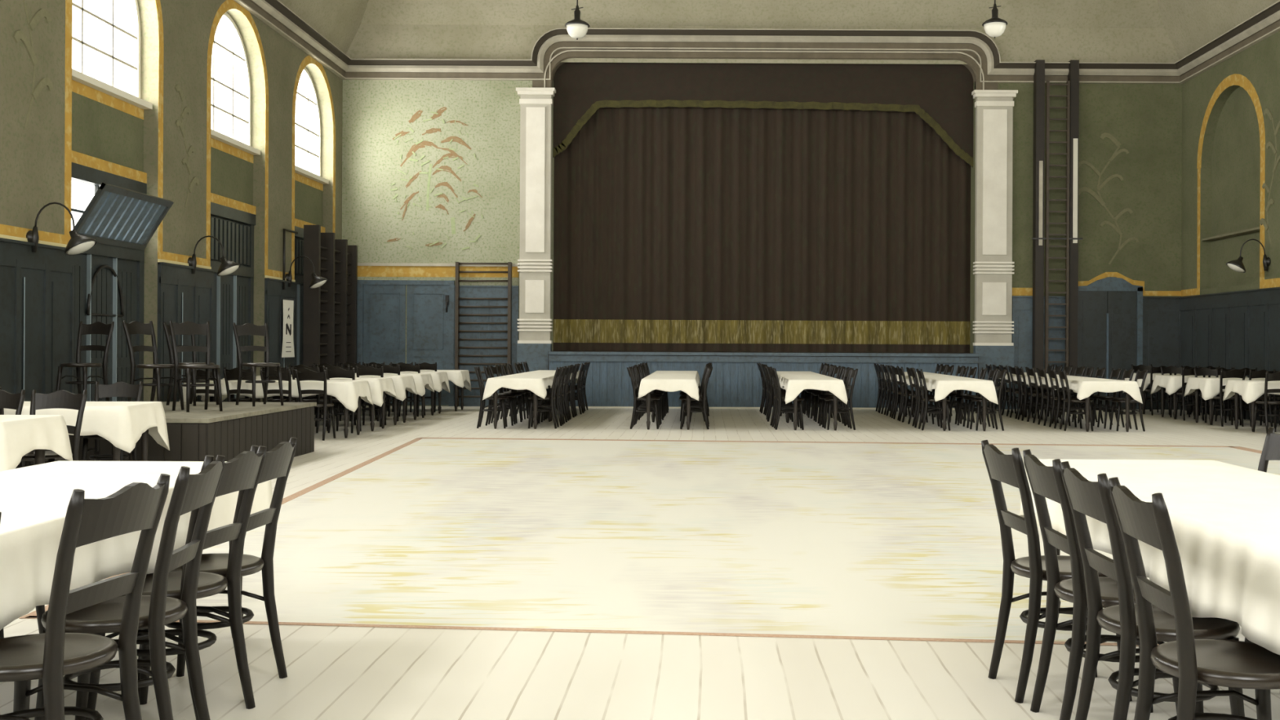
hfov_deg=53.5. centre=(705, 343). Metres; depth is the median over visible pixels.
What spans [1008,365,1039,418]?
bentwood chair
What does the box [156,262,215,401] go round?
trim
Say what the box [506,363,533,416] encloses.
bentwood chair
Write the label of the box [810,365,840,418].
bentwood chair
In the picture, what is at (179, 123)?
mural
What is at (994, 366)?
bentwood chair
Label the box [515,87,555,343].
trim
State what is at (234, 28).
window
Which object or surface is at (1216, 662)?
bentwood chair
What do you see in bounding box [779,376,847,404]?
tablecloth
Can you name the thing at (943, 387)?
tablecloth
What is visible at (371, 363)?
bentwood chair
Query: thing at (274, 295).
trim
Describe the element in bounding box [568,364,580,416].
bentwood chair
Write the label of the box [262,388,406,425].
dining table
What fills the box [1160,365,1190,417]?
bentwood chair
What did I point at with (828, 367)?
bentwood chair
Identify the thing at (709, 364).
bentwood chair
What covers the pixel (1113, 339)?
door
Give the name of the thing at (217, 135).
trim
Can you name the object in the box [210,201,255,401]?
door
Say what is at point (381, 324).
door
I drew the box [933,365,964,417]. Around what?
bentwood chair
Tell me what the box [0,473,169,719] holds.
bentwood chair
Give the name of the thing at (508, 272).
wall bars
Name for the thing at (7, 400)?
bentwood chair
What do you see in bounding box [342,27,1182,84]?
trim
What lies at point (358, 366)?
bentwood chair
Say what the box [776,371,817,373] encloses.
tablecloth
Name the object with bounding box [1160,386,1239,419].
dining table
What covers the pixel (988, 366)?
bentwood chair
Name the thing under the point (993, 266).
pilaster
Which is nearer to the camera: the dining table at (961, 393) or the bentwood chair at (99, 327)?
the bentwood chair at (99, 327)
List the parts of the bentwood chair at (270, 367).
rail, seat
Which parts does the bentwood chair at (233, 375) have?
leg, rail, rail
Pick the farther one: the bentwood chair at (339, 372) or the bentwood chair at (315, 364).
the bentwood chair at (315, 364)
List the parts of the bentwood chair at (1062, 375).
rail, leg, leg, seat, leg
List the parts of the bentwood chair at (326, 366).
leg, rail, leg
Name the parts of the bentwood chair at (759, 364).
leg, leg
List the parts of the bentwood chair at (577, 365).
leg, leg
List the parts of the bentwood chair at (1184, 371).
leg, leg, seat, rail, leg, leg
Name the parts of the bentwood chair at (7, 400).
rail, leg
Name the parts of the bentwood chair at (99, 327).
leg, leg, seat, leg, rail, rail, leg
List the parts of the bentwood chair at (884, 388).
rail, leg, leg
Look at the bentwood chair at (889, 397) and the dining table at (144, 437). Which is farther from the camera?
the bentwood chair at (889, 397)
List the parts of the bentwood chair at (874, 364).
leg, leg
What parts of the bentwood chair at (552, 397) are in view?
leg, leg, seat, leg, leg, rail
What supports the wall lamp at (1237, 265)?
attached to the wall at (1230, 185)
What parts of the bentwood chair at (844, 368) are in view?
leg, seat, leg, leg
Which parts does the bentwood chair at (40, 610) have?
leg, leg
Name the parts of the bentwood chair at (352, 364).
rail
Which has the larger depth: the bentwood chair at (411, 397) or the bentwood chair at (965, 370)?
the bentwood chair at (411, 397)
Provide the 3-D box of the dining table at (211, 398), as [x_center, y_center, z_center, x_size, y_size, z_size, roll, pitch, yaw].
[-5.854,0.896,17.350,2.200,0.750,0.760,0,0,0]
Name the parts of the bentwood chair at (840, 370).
leg, leg, seat, leg, leg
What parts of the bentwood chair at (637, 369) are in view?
leg, leg, leg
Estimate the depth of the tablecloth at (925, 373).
23.45 m
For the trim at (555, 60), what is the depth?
25.68 m
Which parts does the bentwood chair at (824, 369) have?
leg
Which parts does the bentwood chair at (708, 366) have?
leg, leg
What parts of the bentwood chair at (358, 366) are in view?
rail, leg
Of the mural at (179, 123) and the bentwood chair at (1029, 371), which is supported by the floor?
the bentwood chair at (1029, 371)
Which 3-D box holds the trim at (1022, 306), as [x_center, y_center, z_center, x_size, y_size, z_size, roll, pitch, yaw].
[6.839,0.188,25.710,1.220,2.290,0.080,0,0,0]
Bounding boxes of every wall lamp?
[26,201,97,255]
[187,235,240,276]
[284,255,327,288]
[1226,239,1271,272]
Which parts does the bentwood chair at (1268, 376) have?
leg, leg, seat, rail, rail, leg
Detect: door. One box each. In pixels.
[71,162,173,401]
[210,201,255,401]
[294,226,303,402]
[357,280,454,406]
[1077,276,1142,409]
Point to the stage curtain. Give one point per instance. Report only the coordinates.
(676, 228)
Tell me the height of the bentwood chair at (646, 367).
0.931 m
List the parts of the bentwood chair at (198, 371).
rail, rail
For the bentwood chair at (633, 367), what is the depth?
20.03 m
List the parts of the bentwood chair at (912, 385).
rail, leg, seat, leg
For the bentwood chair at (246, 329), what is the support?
on the podium
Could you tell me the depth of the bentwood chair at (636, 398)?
19.15 m
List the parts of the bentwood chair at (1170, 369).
leg, leg, rail, leg, leg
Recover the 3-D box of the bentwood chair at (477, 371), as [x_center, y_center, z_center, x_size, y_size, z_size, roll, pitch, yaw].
[-3.267,0.822,19.302,0.515,0.931,0.418,0,0,-5]
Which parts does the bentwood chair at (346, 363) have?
rail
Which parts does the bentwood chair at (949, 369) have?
rail, leg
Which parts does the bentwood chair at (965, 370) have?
leg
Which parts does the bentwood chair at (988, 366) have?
rail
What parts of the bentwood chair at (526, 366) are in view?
leg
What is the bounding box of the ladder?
[1031,59,1082,409]
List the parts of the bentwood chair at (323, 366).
leg, rail, leg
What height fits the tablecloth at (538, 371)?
0.346 m
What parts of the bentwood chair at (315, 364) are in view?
rail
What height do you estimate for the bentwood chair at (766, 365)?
0.931 m
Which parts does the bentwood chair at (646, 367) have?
leg, leg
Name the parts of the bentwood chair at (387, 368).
leg, leg, rail, leg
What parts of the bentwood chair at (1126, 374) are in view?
leg, leg, seat, leg, rail, leg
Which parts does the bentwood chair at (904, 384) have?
rail, leg, leg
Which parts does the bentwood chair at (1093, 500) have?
leg, rail, rail, leg, seat, leg, leg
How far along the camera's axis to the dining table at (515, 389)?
20.96 m
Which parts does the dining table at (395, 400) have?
leg, leg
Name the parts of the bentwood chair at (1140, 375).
leg, leg, seat, leg, rail, leg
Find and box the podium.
[16,401,316,468]
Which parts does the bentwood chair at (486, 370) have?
rail, leg, leg, seat, leg, leg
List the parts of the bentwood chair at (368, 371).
leg, leg, rail, leg, leg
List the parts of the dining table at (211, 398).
leg, leg, leg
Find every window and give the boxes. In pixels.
[71,0,141,97]
[211,12,251,146]
[294,67,320,176]
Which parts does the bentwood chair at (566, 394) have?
leg, leg, leg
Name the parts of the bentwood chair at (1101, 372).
leg, rail, leg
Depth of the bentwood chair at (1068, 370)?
23.17 m
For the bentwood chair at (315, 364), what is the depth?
21.98 m
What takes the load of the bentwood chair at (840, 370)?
on the floor
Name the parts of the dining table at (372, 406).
leg, leg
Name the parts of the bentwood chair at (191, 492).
leg, leg, seat, leg, rail, rail, leg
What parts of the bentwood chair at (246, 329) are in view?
leg, rail, rail, leg, seat, leg, leg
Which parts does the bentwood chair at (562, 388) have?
leg, leg, leg, leg, rail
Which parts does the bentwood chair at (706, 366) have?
leg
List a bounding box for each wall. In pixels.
[0,0,342,402]
[71,91,143,172]
[210,146,253,205]
[294,180,322,226]
[342,62,1182,408]
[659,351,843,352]
[1181,31,1279,294]
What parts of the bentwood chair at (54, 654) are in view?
leg, seat, leg, rail, rail, leg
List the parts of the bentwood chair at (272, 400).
rail, seat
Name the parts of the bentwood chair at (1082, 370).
leg, rail, leg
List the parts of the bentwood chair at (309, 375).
leg, rail, rail, seat, leg, leg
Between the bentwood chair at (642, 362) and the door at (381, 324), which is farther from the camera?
the door at (381, 324)
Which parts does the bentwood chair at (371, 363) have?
rail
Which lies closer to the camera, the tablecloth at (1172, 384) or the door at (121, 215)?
the door at (121, 215)
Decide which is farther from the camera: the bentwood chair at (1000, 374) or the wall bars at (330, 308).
the wall bars at (330, 308)
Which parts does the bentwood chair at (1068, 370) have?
rail, leg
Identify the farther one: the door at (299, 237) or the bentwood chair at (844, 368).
the door at (299, 237)
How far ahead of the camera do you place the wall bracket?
22.04 m
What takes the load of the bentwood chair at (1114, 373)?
on the floor
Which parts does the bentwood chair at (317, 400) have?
leg, rail, seat, leg, leg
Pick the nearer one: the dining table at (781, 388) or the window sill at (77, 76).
the window sill at (77, 76)
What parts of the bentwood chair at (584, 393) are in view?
leg, leg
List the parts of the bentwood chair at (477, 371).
leg, leg, seat, leg, leg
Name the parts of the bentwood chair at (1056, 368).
rail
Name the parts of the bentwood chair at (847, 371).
leg, leg, seat, leg, rail, leg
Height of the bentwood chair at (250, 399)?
0.931 m
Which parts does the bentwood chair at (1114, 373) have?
leg, seat, leg, rail, leg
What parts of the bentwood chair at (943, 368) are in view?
rail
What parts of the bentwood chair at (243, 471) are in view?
leg, leg, seat, leg, rail, rail, leg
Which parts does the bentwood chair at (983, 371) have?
leg, leg, seat, leg, leg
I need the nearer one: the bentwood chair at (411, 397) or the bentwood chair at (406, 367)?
the bentwood chair at (406, 367)
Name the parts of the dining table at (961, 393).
leg, leg, leg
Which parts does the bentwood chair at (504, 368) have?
leg, leg, seat, leg, leg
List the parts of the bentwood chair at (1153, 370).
leg, leg, rail, leg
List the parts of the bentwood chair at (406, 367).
leg, leg, rail, leg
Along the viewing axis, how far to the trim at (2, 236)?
14.59 m
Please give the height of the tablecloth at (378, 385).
0.398 m
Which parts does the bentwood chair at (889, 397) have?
rail, leg, leg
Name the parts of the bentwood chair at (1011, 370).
leg, rail, leg, leg, leg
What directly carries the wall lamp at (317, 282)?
attached to the wall at (32, 158)
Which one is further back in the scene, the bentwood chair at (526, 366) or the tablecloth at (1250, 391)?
the bentwood chair at (526, 366)
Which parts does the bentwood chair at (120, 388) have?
leg, seat, leg, rail, leg, leg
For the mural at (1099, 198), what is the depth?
25.73 m
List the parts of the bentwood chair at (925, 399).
rail, leg, leg, seat, leg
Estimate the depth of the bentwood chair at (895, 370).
21.82 m
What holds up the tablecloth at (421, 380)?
on the dining table at (415, 396)
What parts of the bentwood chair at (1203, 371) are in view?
leg, rail, leg, leg, leg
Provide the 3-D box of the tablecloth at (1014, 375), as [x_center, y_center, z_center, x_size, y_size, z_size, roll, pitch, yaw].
[6.055,0.714,23.806,0.950,0.294,2.057,0,0,0]
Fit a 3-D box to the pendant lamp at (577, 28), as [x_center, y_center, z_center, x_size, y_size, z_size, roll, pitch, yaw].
[-2.135,-7.168,21.200,0.420,4.185,0.420,0,0,0]
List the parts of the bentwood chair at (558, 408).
leg, leg, leg, rail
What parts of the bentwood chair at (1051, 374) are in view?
rail, leg, leg, seat, leg, leg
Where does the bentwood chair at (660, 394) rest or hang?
on the floor
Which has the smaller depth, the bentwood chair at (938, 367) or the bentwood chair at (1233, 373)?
the bentwood chair at (1233, 373)
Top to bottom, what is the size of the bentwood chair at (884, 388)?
0.931 m
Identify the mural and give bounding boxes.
[12,0,53,128]
[174,84,199,207]
[386,106,483,249]
[1078,132,1138,264]
[1259,108,1279,246]
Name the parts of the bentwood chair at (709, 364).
leg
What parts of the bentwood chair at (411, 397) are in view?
leg, rail, leg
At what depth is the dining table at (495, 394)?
19.02 m
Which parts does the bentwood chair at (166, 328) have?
leg, rail, leg, leg, seat, leg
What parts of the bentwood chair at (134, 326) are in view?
leg, rail, rail, leg, seat, leg, leg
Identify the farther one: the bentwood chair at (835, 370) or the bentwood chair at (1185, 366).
the bentwood chair at (1185, 366)
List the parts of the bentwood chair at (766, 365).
leg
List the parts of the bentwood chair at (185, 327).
leg, leg, rail, rail, seat, leg, leg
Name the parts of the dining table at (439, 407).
leg, leg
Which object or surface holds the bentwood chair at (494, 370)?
on the floor
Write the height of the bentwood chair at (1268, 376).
0.931 m
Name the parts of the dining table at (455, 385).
leg, leg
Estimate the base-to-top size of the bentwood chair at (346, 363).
0.931 m
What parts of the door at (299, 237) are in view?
frame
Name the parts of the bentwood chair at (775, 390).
rail, leg, leg, leg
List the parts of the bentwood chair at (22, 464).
leg, leg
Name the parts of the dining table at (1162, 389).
leg, leg, leg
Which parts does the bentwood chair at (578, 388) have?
leg, leg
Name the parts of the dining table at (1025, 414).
leg, leg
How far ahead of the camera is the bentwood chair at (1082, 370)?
22.42 m
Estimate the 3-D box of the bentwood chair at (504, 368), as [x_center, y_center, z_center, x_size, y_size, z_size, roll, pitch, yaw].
[-3.264,0.822,21.826,0.515,0.931,0.418,0,0,-2]
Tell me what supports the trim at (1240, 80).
attached to the wall at (1230, 185)
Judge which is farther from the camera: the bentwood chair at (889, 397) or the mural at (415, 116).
the mural at (415, 116)
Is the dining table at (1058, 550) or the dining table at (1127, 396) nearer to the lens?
the dining table at (1058, 550)
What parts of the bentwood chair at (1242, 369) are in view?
leg, leg, rail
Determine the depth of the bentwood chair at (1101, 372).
21.18 m
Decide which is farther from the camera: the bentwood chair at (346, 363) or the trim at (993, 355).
the trim at (993, 355)
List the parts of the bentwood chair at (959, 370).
leg, rail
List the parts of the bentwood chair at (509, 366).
leg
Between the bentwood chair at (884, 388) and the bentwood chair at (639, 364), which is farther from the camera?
the bentwood chair at (884, 388)
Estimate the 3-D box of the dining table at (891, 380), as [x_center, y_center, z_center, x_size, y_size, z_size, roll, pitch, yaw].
[3.895,0.944,23.775,0.760,0.750,1.910,0,0,0]
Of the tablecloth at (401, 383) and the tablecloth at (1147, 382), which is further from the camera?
the tablecloth at (1147, 382)
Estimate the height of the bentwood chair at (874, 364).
0.931 m
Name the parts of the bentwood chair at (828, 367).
leg, leg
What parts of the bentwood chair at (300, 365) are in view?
rail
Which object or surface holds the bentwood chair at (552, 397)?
on the floor
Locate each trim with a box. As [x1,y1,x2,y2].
[0,0,335,279]
[0,234,295,281]
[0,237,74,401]
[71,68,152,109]
[71,80,146,183]
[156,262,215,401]
[210,128,260,155]
[210,137,256,214]
[233,0,351,79]
[264,278,298,402]
[294,165,328,184]
[294,172,324,232]
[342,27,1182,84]
[356,280,358,363]
[357,262,519,266]
[357,266,518,277]
[453,285,518,406]
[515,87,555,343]
[516,343,551,406]
[543,49,984,89]
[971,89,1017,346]
[973,345,1013,408]
[1011,296,1065,408]
[1012,271,1181,296]
[1142,296,1179,409]
[1174,0,1279,84]
[1178,286,1279,423]
[1181,73,1279,296]
[1201,226,1259,240]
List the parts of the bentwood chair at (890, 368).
leg, leg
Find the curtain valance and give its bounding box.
[552,62,973,167]
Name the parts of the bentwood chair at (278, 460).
leg, leg, seat, leg, rail, rail, leg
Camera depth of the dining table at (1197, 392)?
21.38 m
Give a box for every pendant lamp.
[564,0,589,39]
[982,0,1007,38]
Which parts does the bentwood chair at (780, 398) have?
rail, leg, leg, seat, leg, leg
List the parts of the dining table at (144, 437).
leg, leg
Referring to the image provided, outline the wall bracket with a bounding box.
[282,228,297,289]
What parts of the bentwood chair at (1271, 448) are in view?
rail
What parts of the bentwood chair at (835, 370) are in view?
leg, seat, rail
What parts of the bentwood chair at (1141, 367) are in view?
rail, leg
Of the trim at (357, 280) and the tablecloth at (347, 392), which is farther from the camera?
the trim at (357, 280)
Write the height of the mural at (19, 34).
2.847 m
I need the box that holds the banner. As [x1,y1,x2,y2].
[281,299,294,357]
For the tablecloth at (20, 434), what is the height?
0.449 m
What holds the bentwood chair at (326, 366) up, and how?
on the floor
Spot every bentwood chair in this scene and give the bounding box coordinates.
[0,386,25,467]
[0,389,25,468]
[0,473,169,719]
[0,604,44,638]
[20,389,87,466]
[34,454,225,719]
[56,321,114,401]
[81,381,142,461]
[85,445,266,719]
[122,320,184,409]
[137,436,297,692]
[163,322,218,405]
[168,320,222,412]
[185,368,215,401]
[223,367,261,402]
[223,368,252,401]
[232,322,283,406]
[260,365,293,402]
[260,367,294,402]
[260,369,291,402]
[288,364,314,398]
[291,367,328,433]
[292,365,323,426]
[295,369,335,440]
[314,363,342,416]
[317,364,342,421]
[322,365,355,426]
[325,367,361,433]
[337,361,363,408]
[342,363,369,411]
[347,364,377,421]
[355,365,386,426]
[362,361,388,412]
[367,363,393,416]
[374,364,406,421]
[390,361,413,412]
[396,363,425,417]
[414,362,438,412]
[474,366,507,428]
[483,365,515,426]
[488,364,522,423]
[494,364,525,420]
[501,364,530,418]
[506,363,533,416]
[514,362,524,413]
[516,362,524,412]
[522,361,547,410]
[528,366,562,428]
[537,365,570,423]
[537,366,567,426]
[542,364,573,420]
[546,364,576,418]
[568,362,588,412]
[568,362,590,410]
[568,363,586,414]
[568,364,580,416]
[626,367,660,429]
[629,366,661,426]
[631,365,662,423]
[634,364,663,421]
[635,364,664,418]
[637,364,666,417]
[640,363,666,413]
[642,362,668,407]
[644,362,668,413]
[679,367,712,429]
[680,365,710,421]
[680,366,712,424]
[680,366,712,426]
[684,364,711,416]
[756,363,763,411]
[757,363,773,413]
[760,364,786,415]
[763,364,791,419]
[764,365,793,422]
[767,367,799,426]
[768,366,799,408]
[770,368,804,430]
[800,363,826,408]
[802,364,829,413]
[804,364,832,415]
[806,364,835,417]
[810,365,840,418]
[813,365,844,422]
[817,366,849,424]
[818,367,852,427]
[823,368,857,430]
[873,363,899,412]
[876,364,900,413]
[881,364,910,415]
[887,364,915,417]
[891,365,920,420]
[897,366,928,422]
[906,367,937,425]
[909,368,942,427]
[915,368,950,430]
[919,364,947,413]
[920,364,941,404]
[927,364,954,416]
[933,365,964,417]
[938,365,968,420]
[946,366,977,422]
[955,367,987,425]
[963,368,996,428]
[969,368,1006,431]
[981,440,1132,703]
[985,364,1013,413]
[992,364,1022,414]
[1000,364,1029,416]
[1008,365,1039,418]
[1016,366,1047,421]
[1022,448,1178,719]
[1025,366,1058,422]
[1026,364,1054,410]
[1033,364,1062,413]
[1035,368,1071,426]
[1042,364,1072,416]
[1047,368,1082,428]
[1057,368,1093,431]
[1059,365,1085,418]
[1060,461,1244,719]
[1065,366,1093,415]
[1071,367,1106,423]
[1089,368,1121,426]
[1097,368,1133,428]
[1108,476,1279,719]
[1109,369,1147,431]
[1131,364,1158,412]
[1143,365,1173,415]
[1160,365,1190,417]
[1172,365,1197,414]
[1174,367,1205,420]
[1190,365,1220,415]
[1194,367,1226,422]
[1201,367,1233,421]
[1210,368,1246,426]
[1225,367,1257,421]
[1239,368,1275,426]
[1253,371,1279,433]
[1257,426,1279,472]
[1267,368,1279,417]
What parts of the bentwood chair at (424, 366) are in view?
rail, leg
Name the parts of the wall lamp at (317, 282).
wall plate, arm, lamp shade, lamp shade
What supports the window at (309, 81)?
in the wall at (32, 158)
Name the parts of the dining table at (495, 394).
leg, leg, leg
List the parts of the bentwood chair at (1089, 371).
seat, rail, leg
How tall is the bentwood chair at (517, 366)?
0.931 m
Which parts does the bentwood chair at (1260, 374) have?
leg, leg, leg, seat, rail, leg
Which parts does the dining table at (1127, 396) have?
leg, leg, leg, leg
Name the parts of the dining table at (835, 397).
leg, leg, leg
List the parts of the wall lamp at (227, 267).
wall plate, arm, lamp shade, lamp shade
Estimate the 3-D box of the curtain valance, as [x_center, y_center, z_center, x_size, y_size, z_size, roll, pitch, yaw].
[1.189,-4.894,25.959,9.210,2.800,0.062,0,0,0]
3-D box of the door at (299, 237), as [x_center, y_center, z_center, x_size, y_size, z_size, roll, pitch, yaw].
[-7.608,-0.447,23.950,0.140,3.420,2.340,0,0,0]
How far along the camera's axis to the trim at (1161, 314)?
25.71 m
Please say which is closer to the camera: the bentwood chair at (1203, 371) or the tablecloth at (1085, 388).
the tablecloth at (1085, 388)
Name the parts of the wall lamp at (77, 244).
wall plate, arm, lamp shade, lamp shade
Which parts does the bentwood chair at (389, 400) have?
rail, leg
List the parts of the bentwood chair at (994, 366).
rail, leg, leg, leg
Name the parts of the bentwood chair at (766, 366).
leg, leg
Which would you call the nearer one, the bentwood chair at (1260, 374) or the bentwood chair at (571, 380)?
the bentwood chair at (1260, 374)
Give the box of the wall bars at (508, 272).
[454,262,511,406]
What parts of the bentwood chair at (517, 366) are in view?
leg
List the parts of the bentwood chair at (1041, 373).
leg, rail, leg, seat, leg, leg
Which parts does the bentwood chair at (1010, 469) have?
leg, rail, rail, leg, seat, leg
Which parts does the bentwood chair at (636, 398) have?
leg, leg, seat, leg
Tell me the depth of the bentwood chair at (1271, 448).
5.78 m
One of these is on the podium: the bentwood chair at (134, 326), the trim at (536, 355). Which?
the bentwood chair at (134, 326)
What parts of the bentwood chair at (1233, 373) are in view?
leg, leg, seat, leg, rail, leg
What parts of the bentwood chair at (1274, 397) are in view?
leg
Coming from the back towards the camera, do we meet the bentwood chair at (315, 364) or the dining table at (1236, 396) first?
the bentwood chair at (315, 364)
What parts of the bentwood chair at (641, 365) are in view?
leg, leg, leg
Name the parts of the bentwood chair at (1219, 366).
leg, leg, rail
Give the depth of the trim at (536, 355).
25.55 m
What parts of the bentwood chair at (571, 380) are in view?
leg, leg, rail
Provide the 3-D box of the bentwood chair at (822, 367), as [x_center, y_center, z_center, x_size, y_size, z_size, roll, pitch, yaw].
[2.072,0.848,24.371,0.515,0.931,0.418,0,0,-3]
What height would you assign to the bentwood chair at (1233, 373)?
0.931 m
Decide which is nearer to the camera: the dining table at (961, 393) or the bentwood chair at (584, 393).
the dining table at (961, 393)
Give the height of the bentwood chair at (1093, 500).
0.931 m
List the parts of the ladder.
rail, rail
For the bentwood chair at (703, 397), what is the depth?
19.14 m
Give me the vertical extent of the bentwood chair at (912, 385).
0.931 m
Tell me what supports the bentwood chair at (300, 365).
on the floor
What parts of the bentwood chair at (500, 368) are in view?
rail, leg, seat, leg, leg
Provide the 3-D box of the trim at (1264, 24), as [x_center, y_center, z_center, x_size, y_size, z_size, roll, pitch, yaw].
[9.577,-5.464,11.625,0.240,0.378,28.250,0,0,0]
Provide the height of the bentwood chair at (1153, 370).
0.931 m
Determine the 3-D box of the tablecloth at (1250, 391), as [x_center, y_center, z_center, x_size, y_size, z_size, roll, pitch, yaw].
[8.874,0.767,19.499,1.477,0.370,0.969,0,0,0]
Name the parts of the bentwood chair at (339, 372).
leg, seat, leg, rail, leg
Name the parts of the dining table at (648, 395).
leg, leg, leg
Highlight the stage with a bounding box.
[548,351,978,409]
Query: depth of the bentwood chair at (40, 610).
5.45 m
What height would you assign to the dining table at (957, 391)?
0.750 m
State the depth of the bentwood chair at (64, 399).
9.47 m
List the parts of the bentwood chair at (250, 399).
rail, seat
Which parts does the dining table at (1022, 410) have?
leg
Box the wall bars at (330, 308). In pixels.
[302,224,357,412]
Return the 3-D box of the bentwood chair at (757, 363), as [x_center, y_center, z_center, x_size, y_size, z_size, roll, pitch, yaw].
[1.247,0.844,24.391,0.515,0.931,0.418,0,0,4]
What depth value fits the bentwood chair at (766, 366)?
21.09 m
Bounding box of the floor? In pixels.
[0,405,1279,719]
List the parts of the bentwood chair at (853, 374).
leg, leg, seat, leg, rail, leg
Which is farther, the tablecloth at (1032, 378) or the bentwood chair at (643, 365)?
the bentwood chair at (643, 365)
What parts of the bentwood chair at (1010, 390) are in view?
rail, leg, leg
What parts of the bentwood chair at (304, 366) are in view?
rail, seat, leg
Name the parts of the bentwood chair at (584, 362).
leg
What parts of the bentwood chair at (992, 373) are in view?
leg, leg, seat, leg, rail, leg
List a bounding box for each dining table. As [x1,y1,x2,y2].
[34,448,44,465]
[112,428,148,461]
[195,395,360,438]
[229,541,243,638]
[231,391,385,431]
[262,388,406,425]
[302,386,425,420]
[328,391,441,415]
[338,383,463,411]
[493,385,551,429]
[515,389,564,421]
[646,390,691,430]
[780,387,822,422]
[786,391,837,430]
[888,380,904,413]
[904,383,959,422]
[922,389,986,431]
[998,381,1033,414]
[1023,384,1089,423]
[1053,390,1129,431]
[1056,547,1060,623]
[1131,390,1204,414]
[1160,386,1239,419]
[1195,388,1279,425]
[1234,391,1255,431]
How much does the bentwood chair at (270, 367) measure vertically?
0.931 m
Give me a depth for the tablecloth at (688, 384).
18.92 m
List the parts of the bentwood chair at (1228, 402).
leg, rail, leg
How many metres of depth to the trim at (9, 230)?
18.78 m
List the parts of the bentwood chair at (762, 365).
leg, leg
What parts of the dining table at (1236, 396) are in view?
leg, leg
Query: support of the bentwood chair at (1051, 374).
on the floor
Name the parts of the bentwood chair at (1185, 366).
rail, leg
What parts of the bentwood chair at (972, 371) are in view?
leg, seat, leg, rail, leg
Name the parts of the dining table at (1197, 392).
leg, leg, leg, leg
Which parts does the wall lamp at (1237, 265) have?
lamp shade, lamp shade, arm, wall plate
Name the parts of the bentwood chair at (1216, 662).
leg, rail, rail, leg, seat, leg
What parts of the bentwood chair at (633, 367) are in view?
leg, leg, seat, leg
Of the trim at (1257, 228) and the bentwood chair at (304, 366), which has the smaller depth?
the bentwood chair at (304, 366)
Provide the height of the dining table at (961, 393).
0.750 m
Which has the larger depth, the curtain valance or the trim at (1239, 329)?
the curtain valance
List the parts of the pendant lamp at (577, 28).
lamp shade, lamp shade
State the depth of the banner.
22.17 m
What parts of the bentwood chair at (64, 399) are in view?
leg, seat, rail, rail, leg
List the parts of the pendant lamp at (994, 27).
lamp shade, lamp shade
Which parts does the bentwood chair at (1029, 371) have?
leg, rail, leg, seat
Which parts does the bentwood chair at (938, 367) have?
rail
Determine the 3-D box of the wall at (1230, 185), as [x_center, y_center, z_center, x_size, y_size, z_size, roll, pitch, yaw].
[9.851,-2.202,11.575,0.340,7.100,28.750,0,0,0]
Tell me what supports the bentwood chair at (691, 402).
on the floor
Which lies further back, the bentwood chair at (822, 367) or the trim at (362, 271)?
the trim at (362, 271)
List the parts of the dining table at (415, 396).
leg, leg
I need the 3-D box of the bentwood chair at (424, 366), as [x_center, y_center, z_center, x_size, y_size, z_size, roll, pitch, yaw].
[-5.149,0.812,23.549,0.418,0.931,0.515,0,0,2]
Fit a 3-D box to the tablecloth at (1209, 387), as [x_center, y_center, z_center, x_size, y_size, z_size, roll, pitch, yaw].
[8.871,0.789,21.100,1.464,0.416,0.952,0,0,0]
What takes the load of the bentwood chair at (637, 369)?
on the floor
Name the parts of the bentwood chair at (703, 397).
leg, seat, leg, leg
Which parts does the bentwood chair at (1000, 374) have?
leg, leg, seat, leg, rail, leg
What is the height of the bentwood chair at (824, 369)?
0.931 m
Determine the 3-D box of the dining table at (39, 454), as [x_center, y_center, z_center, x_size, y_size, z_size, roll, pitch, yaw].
[-5.755,0.897,8.700,2.200,0.750,0.780,0,0,0]
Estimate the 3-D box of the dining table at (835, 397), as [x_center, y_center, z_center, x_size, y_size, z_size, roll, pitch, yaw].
[1.655,0.933,19.915,0.760,0.750,1.910,0,0,0]
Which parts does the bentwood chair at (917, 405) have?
rail, leg, leg, leg, leg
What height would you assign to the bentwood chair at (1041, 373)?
0.931 m
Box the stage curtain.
[553,106,970,352]
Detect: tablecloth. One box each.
[0,414,72,471]
[0,460,272,630]
[4,401,169,453]
[179,379,373,412]
[222,377,396,406]
[256,374,417,400]
[355,373,434,395]
[400,371,449,392]
[420,369,471,391]
[482,374,558,399]
[512,372,555,375]
[528,369,579,383]
[638,375,698,400]
[648,373,699,385]
[653,370,700,386]
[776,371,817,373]
[777,373,826,382]
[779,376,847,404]
[883,372,942,385]
[898,373,961,385]
[917,377,998,404]
[998,372,1048,383]
[1019,458,1279,654]
[1020,374,1092,386]
[1047,377,1142,404]
[1122,373,1181,393]
[1150,374,1248,395]
[1183,377,1272,399]
[1222,380,1279,404]
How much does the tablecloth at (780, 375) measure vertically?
0.186 m
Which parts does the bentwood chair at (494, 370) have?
leg, rail, leg, seat, leg, leg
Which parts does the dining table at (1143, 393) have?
leg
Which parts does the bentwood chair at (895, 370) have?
rail, leg, leg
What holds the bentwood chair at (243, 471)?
on the floor
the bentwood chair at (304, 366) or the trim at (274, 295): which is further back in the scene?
the trim at (274, 295)
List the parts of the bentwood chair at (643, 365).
leg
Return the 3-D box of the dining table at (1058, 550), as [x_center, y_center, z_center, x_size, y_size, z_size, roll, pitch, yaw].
[1.956,0.935,4.500,0.840,0.750,2.900,0,0,0]
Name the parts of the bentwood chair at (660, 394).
leg, seat, leg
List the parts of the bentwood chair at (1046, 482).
leg, rail, rail, leg, seat, leg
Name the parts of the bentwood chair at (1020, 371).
rail, leg, leg, leg, leg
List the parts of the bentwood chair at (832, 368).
leg, seat, leg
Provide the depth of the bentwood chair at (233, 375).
16.59 m
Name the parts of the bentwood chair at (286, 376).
leg, rail, rail, leg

